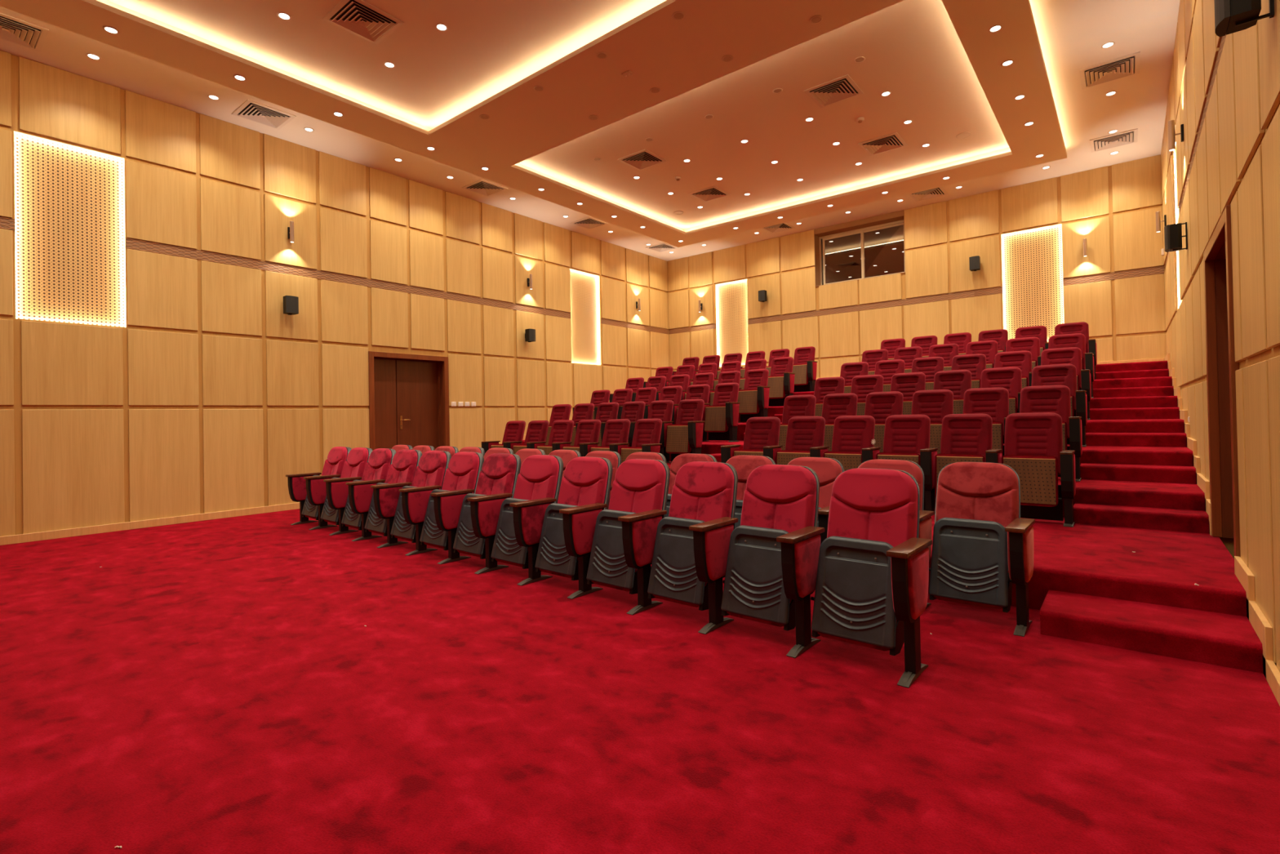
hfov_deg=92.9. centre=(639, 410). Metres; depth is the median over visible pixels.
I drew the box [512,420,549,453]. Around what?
seat
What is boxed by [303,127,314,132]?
recessed light
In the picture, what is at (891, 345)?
seat
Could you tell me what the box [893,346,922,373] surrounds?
seat
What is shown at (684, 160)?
recessed light
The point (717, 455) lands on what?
step
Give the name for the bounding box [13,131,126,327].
perforated panel
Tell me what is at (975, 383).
seat cushion
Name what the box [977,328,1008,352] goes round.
seat
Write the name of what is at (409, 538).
seat cushion
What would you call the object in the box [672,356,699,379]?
seat
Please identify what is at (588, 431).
seat
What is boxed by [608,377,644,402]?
seat
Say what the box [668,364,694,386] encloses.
seat
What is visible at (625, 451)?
seat cushion
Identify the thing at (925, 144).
recessed light
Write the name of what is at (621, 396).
seat
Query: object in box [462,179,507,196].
ceiling vent
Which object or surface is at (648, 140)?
recessed light
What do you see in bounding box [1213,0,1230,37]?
grille
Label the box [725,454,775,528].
chair
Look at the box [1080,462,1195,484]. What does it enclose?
step
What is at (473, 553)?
seat cushion
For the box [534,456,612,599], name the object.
chair
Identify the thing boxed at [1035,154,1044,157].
recessed light
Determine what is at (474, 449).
chair
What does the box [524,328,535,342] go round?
wall speaker
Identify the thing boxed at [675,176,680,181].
smoke detector
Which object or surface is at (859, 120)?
smoke detector
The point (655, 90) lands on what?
recessed light
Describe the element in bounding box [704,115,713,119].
recessed light
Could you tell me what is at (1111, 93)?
recessed light
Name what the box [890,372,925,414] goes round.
seat
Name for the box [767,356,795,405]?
seat
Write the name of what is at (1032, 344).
seat
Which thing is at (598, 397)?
seat
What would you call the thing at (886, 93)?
recessed light
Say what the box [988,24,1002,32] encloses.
recessed light
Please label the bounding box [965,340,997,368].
seat
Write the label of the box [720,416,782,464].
seat
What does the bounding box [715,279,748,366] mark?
perforated panel
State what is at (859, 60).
recessed light
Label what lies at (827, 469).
chair
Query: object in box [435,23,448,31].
recessed light
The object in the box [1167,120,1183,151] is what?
wall sconce
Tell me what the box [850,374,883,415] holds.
seat
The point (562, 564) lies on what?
seat cushion
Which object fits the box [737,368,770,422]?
seat
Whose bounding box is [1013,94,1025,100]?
recessed light
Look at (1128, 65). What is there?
ceiling vent
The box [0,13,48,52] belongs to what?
ceiling vent
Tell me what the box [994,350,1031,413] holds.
seat
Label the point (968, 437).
seat
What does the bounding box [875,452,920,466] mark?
seat cushion
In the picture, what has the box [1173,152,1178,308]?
perforated panel
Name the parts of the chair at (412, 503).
hinge frame, armrest, frame, post, backrest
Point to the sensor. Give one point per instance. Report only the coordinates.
(627, 73)
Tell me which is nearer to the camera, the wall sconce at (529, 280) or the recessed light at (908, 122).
the recessed light at (908, 122)
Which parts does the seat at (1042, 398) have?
backrest, frame, armrest, post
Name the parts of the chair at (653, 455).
backrest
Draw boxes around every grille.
[528,328,535,341]
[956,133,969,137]
[1164,224,1170,252]
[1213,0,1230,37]
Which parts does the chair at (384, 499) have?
hinge frame, armrest, frame, post, backrest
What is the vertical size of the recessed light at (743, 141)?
0.009 m
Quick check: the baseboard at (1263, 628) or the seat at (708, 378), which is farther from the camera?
the seat at (708, 378)
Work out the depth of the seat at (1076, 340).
9.05 m
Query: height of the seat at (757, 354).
0.990 m
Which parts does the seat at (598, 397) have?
frame, backrest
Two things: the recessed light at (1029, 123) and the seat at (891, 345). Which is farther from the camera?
the seat at (891, 345)
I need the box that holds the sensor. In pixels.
[621,70,633,77]
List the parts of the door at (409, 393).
handle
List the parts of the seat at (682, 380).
backrest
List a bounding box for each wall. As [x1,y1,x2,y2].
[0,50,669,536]
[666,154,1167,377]
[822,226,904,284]
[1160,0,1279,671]
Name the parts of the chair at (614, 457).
backrest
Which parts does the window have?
sash, pane, pane, sash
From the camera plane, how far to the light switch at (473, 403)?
11.69 m
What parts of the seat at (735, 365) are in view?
backrest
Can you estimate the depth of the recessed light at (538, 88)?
7.55 m
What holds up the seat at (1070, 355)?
on the platform
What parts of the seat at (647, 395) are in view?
backrest, frame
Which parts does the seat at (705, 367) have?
backrest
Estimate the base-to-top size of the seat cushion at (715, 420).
0.445 m
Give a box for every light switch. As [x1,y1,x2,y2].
[451,401,456,406]
[457,401,462,406]
[464,401,469,406]
[471,401,475,406]
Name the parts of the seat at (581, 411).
backrest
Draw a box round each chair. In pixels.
[285,446,351,529]
[320,447,372,535]
[341,448,395,541]
[364,448,422,548]
[390,450,451,555]
[391,444,413,452]
[412,444,434,454]
[419,451,484,564]
[434,445,458,457]
[453,453,520,573]
[458,446,484,457]
[484,447,513,460]
[490,454,563,585]
[515,448,545,466]
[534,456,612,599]
[549,449,581,479]
[585,450,621,509]
[586,458,670,614]
[608,451,666,508]
[647,461,737,634]
[664,453,716,517]
[720,464,824,657]
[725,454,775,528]
[787,457,844,544]
[810,467,932,688]
[857,458,933,608]
[928,461,1035,636]
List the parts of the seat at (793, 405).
backrest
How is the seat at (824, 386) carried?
on the platform
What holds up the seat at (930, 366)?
on the platform
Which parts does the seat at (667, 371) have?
backrest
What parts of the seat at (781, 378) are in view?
kick panel, backrest, frame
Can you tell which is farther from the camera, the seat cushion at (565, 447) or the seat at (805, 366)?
the seat at (805, 366)
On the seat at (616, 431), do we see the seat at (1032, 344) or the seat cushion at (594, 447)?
the seat cushion at (594, 447)
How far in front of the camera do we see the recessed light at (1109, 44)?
7.14 m
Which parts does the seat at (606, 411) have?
frame, backrest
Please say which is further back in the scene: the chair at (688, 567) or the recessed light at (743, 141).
the recessed light at (743, 141)
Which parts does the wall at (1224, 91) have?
wall panel, wall panel, wall panel, wall panel, wall panel, wall panel, wall panel, wall panel, wall panel, wall panel, wall panel, wall panel, wall panel, wall panel, wall panel, wall panel, wall panel, wall panel, wall panel, wall panel, wall panel, wall panel, wall panel, wall panel, wall panel, wall panel, wall panel, wall panel, wall panel, wall panel, wall panel, wall panel, wall panel, wall panel, wall panel, wall panel, wall panel, wall panel, wall panel, wall panel, wall panel, wall panel, wall panel, wall panel, wall panel, wall panel, wall panel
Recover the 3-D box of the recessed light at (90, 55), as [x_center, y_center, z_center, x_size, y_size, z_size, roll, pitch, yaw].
[-6.292,-4.070,7.003,0.132,0.009,0.132,-2,-1,39]
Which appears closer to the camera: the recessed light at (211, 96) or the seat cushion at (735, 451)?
the seat cushion at (735, 451)
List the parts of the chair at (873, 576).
hinge frame, backrest, frame, armrest, post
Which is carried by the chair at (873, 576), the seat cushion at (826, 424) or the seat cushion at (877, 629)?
the seat cushion at (877, 629)
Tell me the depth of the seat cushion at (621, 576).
4.23 m
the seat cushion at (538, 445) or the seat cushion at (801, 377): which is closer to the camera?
the seat cushion at (538, 445)
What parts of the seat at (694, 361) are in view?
backrest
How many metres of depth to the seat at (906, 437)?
6.33 m
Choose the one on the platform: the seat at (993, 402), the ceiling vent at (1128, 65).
the seat at (993, 402)
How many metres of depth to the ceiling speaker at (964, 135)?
9.46 m
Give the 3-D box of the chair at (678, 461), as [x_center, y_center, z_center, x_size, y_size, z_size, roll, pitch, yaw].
[0.380,0.870,5.335,0.595,0.952,0.612,-2,-1,40]
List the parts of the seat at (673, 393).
backrest, frame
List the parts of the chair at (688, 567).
hinge frame, backrest, armrest, frame, post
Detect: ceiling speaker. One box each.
[673,210,683,214]
[955,132,971,138]
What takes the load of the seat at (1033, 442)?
on the platform
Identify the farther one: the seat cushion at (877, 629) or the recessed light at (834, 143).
the recessed light at (834, 143)
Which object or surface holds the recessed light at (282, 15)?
in the ceiling at (940, 62)
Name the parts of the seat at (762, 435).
frame, armrest, backrest, frame, armrest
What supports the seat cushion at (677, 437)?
on the seat at (685, 437)
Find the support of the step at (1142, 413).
on the platform
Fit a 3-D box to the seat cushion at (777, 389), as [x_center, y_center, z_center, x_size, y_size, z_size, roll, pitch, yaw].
[2.630,-0.450,11.832,0.430,0.445,0.151,-2,-1,39]
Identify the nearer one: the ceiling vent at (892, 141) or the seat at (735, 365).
the ceiling vent at (892, 141)
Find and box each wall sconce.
[287,221,293,242]
[527,274,532,288]
[635,298,640,311]
[698,300,702,312]
[1082,238,1087,256]
[1155,211,1166,232]
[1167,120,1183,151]
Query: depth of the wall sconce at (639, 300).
15.59 m
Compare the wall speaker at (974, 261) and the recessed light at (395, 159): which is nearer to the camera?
the recessed light at (395, 159)
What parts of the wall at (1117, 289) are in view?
wall panel, wall panel, wall panel, wall panel, wall panel, wall panel, wall panel, wall panel, wall panel, wall panel, wall panel, wall panel, wall panel, wall panel, wall panel, wall panel, wall panel, wall panel, wall panel, wall panel, wall panel, wall panel, wall panel, wall panel, wall panel, wall panel, wall panel, wall panel, wall panel, wall panel, wall panel, wall panel, wall panel, wall panel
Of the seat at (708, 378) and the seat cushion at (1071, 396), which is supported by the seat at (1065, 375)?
the seat cushion at (1071, 396)
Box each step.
[708,453,721,462]
[773,413,782,422]
[1040,589,1262,673]
[1073,502,1208,533]
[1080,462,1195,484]
[1085,432,1186,447]
[1089,407,1179,419]
[1093,386,1173,397]
[1095,368,1168,379]
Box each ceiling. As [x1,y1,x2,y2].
[0,0,1180,261]
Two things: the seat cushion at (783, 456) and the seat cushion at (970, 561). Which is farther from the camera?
the seat cushion at (783, 456)
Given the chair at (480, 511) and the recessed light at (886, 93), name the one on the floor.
the chair at (480, 511)
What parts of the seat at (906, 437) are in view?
edge trim, backrest, kick panel, frame, armrest, post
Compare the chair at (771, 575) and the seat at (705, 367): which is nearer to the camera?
the chair at (771, 575)
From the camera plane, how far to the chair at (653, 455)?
5.85 m
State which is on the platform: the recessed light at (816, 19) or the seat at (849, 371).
the seat at (849, 371)
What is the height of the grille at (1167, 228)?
0.250 m
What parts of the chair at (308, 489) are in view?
frame, armrest, post, armrest, frame, post, backrest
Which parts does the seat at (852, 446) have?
edge trim, backrest, frame, armrest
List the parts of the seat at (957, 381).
backrest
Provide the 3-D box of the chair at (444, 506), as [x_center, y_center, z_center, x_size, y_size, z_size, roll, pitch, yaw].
[-1.843,0.903,5.862,0.595,0.979,0.612,-2,-1,41]
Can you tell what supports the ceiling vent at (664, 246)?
in the ceiling at (940, 62)
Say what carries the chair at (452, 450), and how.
on the floor
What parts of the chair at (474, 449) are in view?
backrest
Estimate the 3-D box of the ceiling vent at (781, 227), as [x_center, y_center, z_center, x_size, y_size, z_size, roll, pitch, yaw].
[3.150,-4.168,13.910,0.594,0.028,0.594,-2,-1,39]
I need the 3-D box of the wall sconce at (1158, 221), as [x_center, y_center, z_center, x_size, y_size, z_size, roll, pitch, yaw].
[8.063,-2.923,9.413,0.123,0.313,0.056,-2,-1,39]
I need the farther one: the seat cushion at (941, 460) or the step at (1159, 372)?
the step at (1159, 372)
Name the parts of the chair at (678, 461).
backrest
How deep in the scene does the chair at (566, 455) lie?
6.54 m
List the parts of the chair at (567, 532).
hinge frame, backrest, frame, armrest, post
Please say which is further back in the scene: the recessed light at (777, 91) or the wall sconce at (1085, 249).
the wall sconce at (1085, 249)
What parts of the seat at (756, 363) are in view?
backrest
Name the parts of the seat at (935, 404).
backrest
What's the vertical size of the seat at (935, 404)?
0.990 m
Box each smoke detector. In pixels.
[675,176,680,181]
[856,116,864,123]
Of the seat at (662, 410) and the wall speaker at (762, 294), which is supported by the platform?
the seat at (662, 410)
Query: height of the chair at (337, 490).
0.979 m
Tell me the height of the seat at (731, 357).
0.990 m
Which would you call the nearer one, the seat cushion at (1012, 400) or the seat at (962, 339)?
the seat cushion at (1012, 400)
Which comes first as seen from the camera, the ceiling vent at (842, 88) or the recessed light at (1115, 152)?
the ceiling vent at (842, 88)
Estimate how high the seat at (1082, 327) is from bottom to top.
0.990 m
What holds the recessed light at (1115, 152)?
in the ceiling at (940, 62)
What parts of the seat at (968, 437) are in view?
edge trim, backrest, frame, armrest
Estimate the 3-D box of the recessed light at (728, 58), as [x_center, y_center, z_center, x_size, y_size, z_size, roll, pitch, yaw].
[1.008,-4.046,6.997,0.132,0.009,0.132,-2,-1,39]
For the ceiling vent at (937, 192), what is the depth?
11.93 m
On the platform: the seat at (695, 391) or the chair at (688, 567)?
the seat at (695, 391)
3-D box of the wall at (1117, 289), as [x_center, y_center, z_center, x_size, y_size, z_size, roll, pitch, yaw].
[4.913,-1.508,13.595,10.930,6.100,0.270,-2,-1,39]
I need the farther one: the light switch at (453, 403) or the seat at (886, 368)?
the light switch at (453, 403)
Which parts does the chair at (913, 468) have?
backrest, armrest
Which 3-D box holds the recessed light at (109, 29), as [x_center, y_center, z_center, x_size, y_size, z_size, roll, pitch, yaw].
[-5.473,-3.932,6.293,0.132,0.009,0.132,-2,-1,39]
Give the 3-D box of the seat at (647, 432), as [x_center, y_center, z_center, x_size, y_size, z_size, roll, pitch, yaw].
[0.041,0.613,8.493,0.574,0.990,0.532,-2,-1,39]
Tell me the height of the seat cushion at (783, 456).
0.445 m
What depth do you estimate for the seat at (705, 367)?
13.12 m
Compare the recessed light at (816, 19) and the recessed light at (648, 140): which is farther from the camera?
the recessed light at (648, 140)
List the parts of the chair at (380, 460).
hinge frame, armrest, frame, post, backrest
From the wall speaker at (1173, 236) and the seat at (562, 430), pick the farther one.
the seat at (562, 430)
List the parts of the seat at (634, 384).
frame, frame, backrest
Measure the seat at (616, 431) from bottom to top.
0.990 m
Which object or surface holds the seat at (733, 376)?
on the platform
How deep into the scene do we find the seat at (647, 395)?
11.40 m
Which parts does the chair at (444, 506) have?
hinge frame, armrest, frame, post, backrest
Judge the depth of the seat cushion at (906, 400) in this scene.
8.23 m
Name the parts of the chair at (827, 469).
backrest, frame, armrest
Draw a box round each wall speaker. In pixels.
[283,295,298,315]
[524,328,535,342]
[758,289,766,302]
[968,255,980,271]
[1164,222,1187,252]
[1213,0,1274,37]
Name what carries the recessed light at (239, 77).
in the ceiling at (940, 62)
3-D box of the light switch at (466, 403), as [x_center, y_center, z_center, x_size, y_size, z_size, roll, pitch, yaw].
[-3.289,-0.119,11.585,0.012,0.084,0.104,-2,-1,39]
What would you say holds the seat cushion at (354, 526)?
on the chair at (380, 460)
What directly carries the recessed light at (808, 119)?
in the ceiling at (940, 62)
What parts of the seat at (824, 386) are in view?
backrest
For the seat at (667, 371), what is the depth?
13.81 m
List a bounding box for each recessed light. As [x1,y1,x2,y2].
[85,53,101,60]
[102,26,119,34]
[207,94,219,100]
[233,75,246,80]
[276,12,291,20]
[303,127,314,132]
[333,111,343,116]
[383,62,395,68]
[394,158,402,161]
[426,146,435,151]
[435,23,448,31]
[479,114,489,119]
[480,167,488,170]
[533,85,544,91]
[588,115,598,119]
[593,157,601,160]
[595,52,607,59]
[644,137,653,142]
[649,87,660,93]
[671,11,684,20]
[683,159,690,162]
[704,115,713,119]
[721,54,733,62]
[740,139,748,143]
[770,160,778,164]
[772,88,782,93]
[804,117,813,121]
[809,15,822,23]
[831,142,840,145]
[853,56,865,62]
[854,162,862,165]
[880,91,891,96]
[902,120,912,124]
[921,143,930,147]
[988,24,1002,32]
[1000,59,1013,66]
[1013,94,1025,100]
[1023,121,1034,126]
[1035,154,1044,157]
[1101,41,1115,48]
[1104,91,1116,96]
[1107,129,1118,133]
[1109,151,1119,155]
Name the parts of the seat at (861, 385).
backrest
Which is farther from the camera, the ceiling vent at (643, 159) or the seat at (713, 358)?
the seat at (713, 358)
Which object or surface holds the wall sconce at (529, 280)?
attached to the wall at (210, 394)
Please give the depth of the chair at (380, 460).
6.83 m
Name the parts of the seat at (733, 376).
backrest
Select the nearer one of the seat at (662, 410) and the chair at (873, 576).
the chair at (873, 576)
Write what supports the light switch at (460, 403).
attached to the wall at (210, 394)
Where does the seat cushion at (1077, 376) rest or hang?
on the seat at (1070, 355)
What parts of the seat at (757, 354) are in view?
backrest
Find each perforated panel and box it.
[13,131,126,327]
[569,268,600,364]
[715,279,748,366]
[1001,223,1064,342]
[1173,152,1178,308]
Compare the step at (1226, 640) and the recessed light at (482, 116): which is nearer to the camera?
the step at (1226, 640)
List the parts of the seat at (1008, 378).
backrest, frame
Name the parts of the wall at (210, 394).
wall panel, wall panel, wall panel, wall panel, wall panel, wall panel, wall panel, wall panel, wall panel, wall panel, wall panel, wall panel, wall panel, wall panel, wall panel, wall panel, wall panel, wall panel, wall panel, wall panel, wall panel, wall panel, wall panel, wall panel, wall panel, wall panel, wall panel, wall panel, wall panel, wall panel, wall panel, wall panel, wall panel, wall panel, wall panel, wall panel, wall panel, wall panel, wall panel, wall panel, wall panel, wall panel, wall panel, wall panel, wall panel, wall panel, wall panel, wall panel, wall panel, wall panel, wall panel, wall panel, wall panel, wall panel, wall panel, wall panel, wall panel, wall panel, wall panel, wall panel, wall panel, wall panel, wall panel, wall panel, wall panel, wall panel, wall panel, wall panel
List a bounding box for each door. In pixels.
[368,351,449,450]
[1203,204,1240,556]
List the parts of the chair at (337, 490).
armrest, frame, post, backrest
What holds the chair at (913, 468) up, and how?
on the floor
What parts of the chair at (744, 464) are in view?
backrest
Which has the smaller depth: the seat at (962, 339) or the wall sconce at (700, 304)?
the seat at (962, 339)
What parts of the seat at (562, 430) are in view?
backrest, frame, armrest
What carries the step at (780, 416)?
on the platform
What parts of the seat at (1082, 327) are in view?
backrest, frame, post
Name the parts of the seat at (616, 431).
backrest, frame, armrest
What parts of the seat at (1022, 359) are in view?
backrest, frame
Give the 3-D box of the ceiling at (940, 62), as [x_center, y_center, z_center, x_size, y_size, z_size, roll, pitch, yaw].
[-1.190,-4.161,6.097,10.930,0.285,19.644,-2,-1,39]
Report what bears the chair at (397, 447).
on the floor
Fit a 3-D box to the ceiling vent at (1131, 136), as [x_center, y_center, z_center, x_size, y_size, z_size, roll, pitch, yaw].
[7.566,-4.293,9.716,0.594,0.028,0.594,-2,-1,39]
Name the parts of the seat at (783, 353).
backrest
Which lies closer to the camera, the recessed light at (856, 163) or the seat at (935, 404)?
the seat at (935, 404)
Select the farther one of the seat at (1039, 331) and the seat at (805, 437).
the seat at (1039, 331)
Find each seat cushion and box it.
[344,524,358,528]
[368,529,383,534]
[394,535,412,541]
[423,542,444,548]
[457,550,480,556]
[495,547,528,566]
[512,444,526,450]
[537,444,551,446]
[539,556,577,577]
[562,445,579,449]
[590,445,609,452]
[591,568,637,591]
[620,446,641,457]
[653,582,706,607]
[666,424,691,453]
[704,404,728,431]
[726,599,791,626]
[733,448,763,456]
[738,389,759,413]
[768,375,785,398]
[776,449,809,464]
[792,363,808,385]
[817,619,897,650]
[823,451,862,462]
[825,422,834,425]
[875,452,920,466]
[902,399,912,401]
[930,422,942,424]
[933,525,1008,608]
[934,453,984,497]
[971,378,980,387]
[992,421,1003,457]
[1001,454,1057,506]
[1008,395,1017,413]
[1021,376,1027,386]
[1062,421,1066,449]
[1070,395,1074,416]
[1076,373,1079,390]
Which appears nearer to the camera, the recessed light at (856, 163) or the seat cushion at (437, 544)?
the seat cushion at (437, 544)
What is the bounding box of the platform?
[521,360,1246,616]
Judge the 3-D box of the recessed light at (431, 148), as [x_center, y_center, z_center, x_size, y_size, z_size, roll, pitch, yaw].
[-3.154,-3.947,9.177,0.132,0.009,0.132,-2,-1,39]
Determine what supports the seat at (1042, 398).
on the platform
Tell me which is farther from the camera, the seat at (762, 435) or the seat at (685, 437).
the seat at (685, 437)
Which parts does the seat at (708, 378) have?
backrest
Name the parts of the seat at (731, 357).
backrest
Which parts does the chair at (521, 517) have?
hinge frame, armrest, frame, post, backrest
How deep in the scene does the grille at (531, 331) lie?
12.60 m
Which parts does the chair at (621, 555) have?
hinge frame, backrest, armrest, frame, post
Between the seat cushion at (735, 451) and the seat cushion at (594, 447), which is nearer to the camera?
the seat cushion at (735, 451)
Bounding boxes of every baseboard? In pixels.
[0,419,572,545]
[816,358,1164,379]
[1164,352,1279,705]
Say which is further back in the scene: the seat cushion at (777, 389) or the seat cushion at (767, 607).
the seat cushion at (777, 389)
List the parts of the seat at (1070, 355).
backrest, frame, post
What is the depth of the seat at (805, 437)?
7.08 m
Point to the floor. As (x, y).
(219, 686)
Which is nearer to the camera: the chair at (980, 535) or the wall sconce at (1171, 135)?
the chair at (980, 535)
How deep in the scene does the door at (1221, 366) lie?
4.72 m
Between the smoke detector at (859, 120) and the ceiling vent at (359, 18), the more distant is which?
the smoke detector at (859, 120)
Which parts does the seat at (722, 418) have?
kick panel, backrest, frame, post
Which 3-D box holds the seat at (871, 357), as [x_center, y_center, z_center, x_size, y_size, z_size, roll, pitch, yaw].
[4.117,-0.600,10.804,0.663,0.990,0.532,-2,-1,39]
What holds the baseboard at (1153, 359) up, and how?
attached to the wall at (1117, 289)
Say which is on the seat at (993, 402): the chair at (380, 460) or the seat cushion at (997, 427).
the seat cushion at (997, 427)
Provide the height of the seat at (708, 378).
0.990 m
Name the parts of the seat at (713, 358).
backrest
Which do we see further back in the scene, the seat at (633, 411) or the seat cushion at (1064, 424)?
the seat at (633, 411)
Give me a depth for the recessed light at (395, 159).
9.92 m
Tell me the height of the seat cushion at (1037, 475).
0.445 m
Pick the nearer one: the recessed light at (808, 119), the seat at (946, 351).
the recessed light at (808, 119)
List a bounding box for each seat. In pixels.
[481,420,525,453]
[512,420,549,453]
[537,419,573,454]
[545,404,571,444]
[562,419,601,456]
[570,403,594,445]
[573,389,610,419]
[590,418,630,454]
[595,402,618,446]
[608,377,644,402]
[612,388,632,418]
[620,400,645,446]
[620,418,662,463]
[635,386,657,418]
[643,366,673,387]
[646,375,666,400]
[647,400,673,462]
[659,386,682,424]
[666,399,704,461]
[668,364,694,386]
[668,373,689,400]
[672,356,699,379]
[675,384,710,441]
[684,372,715,403]
[690,363,717,389]
[695,355,720,377]
[704,382,740,442]
[709,370,742,422]
[713,360,742,391]
[716,352,742,379]
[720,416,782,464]
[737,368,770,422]
[738,359,766,389]
[740,351,764,377]
[765,348,789,376]
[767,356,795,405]
[776,416,829,464]
[778,394,816,449]
[792,346,817,391]
[813,376,844,416]
[821,392,857,451]
[823,415,880,471]
[840,361,868,393]
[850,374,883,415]
[862,349,888,374]
[864,391,903,452]
[874,359,904,391]
[875,414,937,514]
[880,337,905,359]
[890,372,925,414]
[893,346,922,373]
[911,335,937,357]
[911,356,943,390]
[911,389,953,453]
[928,343,958,370]
[933,369,971,413]
[934,413,1002,497]
[943,332,971,355]
[951,353,986,388]
[962,386,1008,457]
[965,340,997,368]
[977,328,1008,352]
[980,366,1022,443]
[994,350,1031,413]
[1001,412,1075,527]
[1005,337,1040,369]
[1015,325,1048,355]
[1019,385,1082,481]
[1031,364,1087,446]
[1040,346,1091,420]
[1048,333,1093,398]
[1054,321,1097,379]
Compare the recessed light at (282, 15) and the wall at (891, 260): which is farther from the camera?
the wall at (891, 260)
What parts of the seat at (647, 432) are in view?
backrest, frame, armrest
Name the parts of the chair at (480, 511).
hinge frame, armrest, frame, post, backrest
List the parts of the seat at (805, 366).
kick panel, backrest, frame, post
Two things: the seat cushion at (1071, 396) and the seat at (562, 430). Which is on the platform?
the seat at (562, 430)
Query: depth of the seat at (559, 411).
11.29 m
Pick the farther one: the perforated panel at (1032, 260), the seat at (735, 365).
the seat at (735, 365)
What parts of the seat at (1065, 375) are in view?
backrest, frame, post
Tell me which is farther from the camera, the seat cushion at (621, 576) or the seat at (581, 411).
the seat at (581, 411)
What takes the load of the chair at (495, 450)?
on the floor
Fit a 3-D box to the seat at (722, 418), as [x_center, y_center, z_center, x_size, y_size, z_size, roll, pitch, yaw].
[1.405,0.025,10.209,0.574,0.990,0.532,-2,-1,39]
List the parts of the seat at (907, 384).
backrest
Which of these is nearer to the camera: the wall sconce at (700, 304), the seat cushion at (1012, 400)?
the seat cushion at (1012, 400)
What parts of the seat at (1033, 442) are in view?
edge trim, backrest, kick panel, frame, armrest, post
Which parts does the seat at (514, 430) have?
frame, armrest, frame, armrest, backrest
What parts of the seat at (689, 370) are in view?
backrest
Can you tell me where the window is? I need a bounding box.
[813,209,905,286]
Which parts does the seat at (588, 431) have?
frame, backrest, armrest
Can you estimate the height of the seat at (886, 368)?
0.990 m
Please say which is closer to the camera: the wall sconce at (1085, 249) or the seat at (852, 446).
the seat at (852, 446)
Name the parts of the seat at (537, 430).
frame, armrest, backrest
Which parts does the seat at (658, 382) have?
backrest, frame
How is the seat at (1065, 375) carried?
on the platform
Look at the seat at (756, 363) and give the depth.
12.39 m
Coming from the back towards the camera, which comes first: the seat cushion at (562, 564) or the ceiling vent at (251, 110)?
the ceiling vent at (251, 110)
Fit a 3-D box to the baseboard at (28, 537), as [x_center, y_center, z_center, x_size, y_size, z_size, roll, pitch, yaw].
[-5.119,0.425,9.281,0.026,2.125,19.044,-2,-1,39]
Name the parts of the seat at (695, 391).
backrest, post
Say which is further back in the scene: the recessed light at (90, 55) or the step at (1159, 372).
the step at (1159, 372)
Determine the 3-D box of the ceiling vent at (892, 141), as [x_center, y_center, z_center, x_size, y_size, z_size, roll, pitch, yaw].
[3.893,-4.248,9.745,0.594,0.028,0.594,-2,-1,39]
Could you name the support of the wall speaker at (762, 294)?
attached to the wall at (1117, 289)
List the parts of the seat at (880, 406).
backrest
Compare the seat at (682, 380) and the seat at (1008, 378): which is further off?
the seat at (682, 380)
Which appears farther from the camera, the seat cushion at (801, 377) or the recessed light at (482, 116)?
the seat cushion at (801, 377)
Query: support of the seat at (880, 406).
on the platform
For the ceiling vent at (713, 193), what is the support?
in the ceiling at (940, 62)
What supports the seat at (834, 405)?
on the platform
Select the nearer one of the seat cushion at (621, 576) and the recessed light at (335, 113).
the seat cushion at (621, 576)
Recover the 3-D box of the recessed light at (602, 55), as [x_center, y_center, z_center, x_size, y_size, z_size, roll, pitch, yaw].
[-0.432,-4.020,6.897,0.132,0.009,0.132,-2,-1,39]
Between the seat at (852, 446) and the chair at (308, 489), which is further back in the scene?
the chair at (308, 489)
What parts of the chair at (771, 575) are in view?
hinge frame, backrest, armrest, frame, post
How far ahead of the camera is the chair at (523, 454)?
6.96 m
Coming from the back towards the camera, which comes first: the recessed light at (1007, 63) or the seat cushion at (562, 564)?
the recessed light at (1007, 63)
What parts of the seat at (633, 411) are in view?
frame, backrest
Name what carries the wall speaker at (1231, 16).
attached to the wall at (1224, 91)
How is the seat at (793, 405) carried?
on the platform
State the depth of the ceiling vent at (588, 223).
13.32 m
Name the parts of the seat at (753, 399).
kick panel, backrest, frame, post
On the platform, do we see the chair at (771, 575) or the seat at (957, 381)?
the seat at (957, 381)
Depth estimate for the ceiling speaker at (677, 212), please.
12.82 m
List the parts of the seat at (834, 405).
backrest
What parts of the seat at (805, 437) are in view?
edge trim, backrest, frame, armrest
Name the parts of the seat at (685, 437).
kick panel, backrest, frame, armrest, post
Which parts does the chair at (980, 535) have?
hinge frame, backrest, frame, armrest, post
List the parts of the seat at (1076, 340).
backrest, frame, post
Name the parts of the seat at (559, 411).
backrest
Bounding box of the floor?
[0,508,1279,853]
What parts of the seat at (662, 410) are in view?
backrest, frame, post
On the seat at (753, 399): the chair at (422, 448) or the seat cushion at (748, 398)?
the seat cushion at (748, 398)
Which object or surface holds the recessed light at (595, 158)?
in the ceiling at (940, 62)
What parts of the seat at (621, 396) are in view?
frame, backrest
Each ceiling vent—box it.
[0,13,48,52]
[231,99,296,129]
[322,0,404,44]
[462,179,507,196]
[569,217,608,229]
[617,149,666,170]
[645,242,678,252]
[688,186,730,202]
[762,222,795,233]
[803,74,863,108]
[857,132,907,155]
[908,186,947,201]
[1079,51,1140,89]
[1089,128,1137,152]

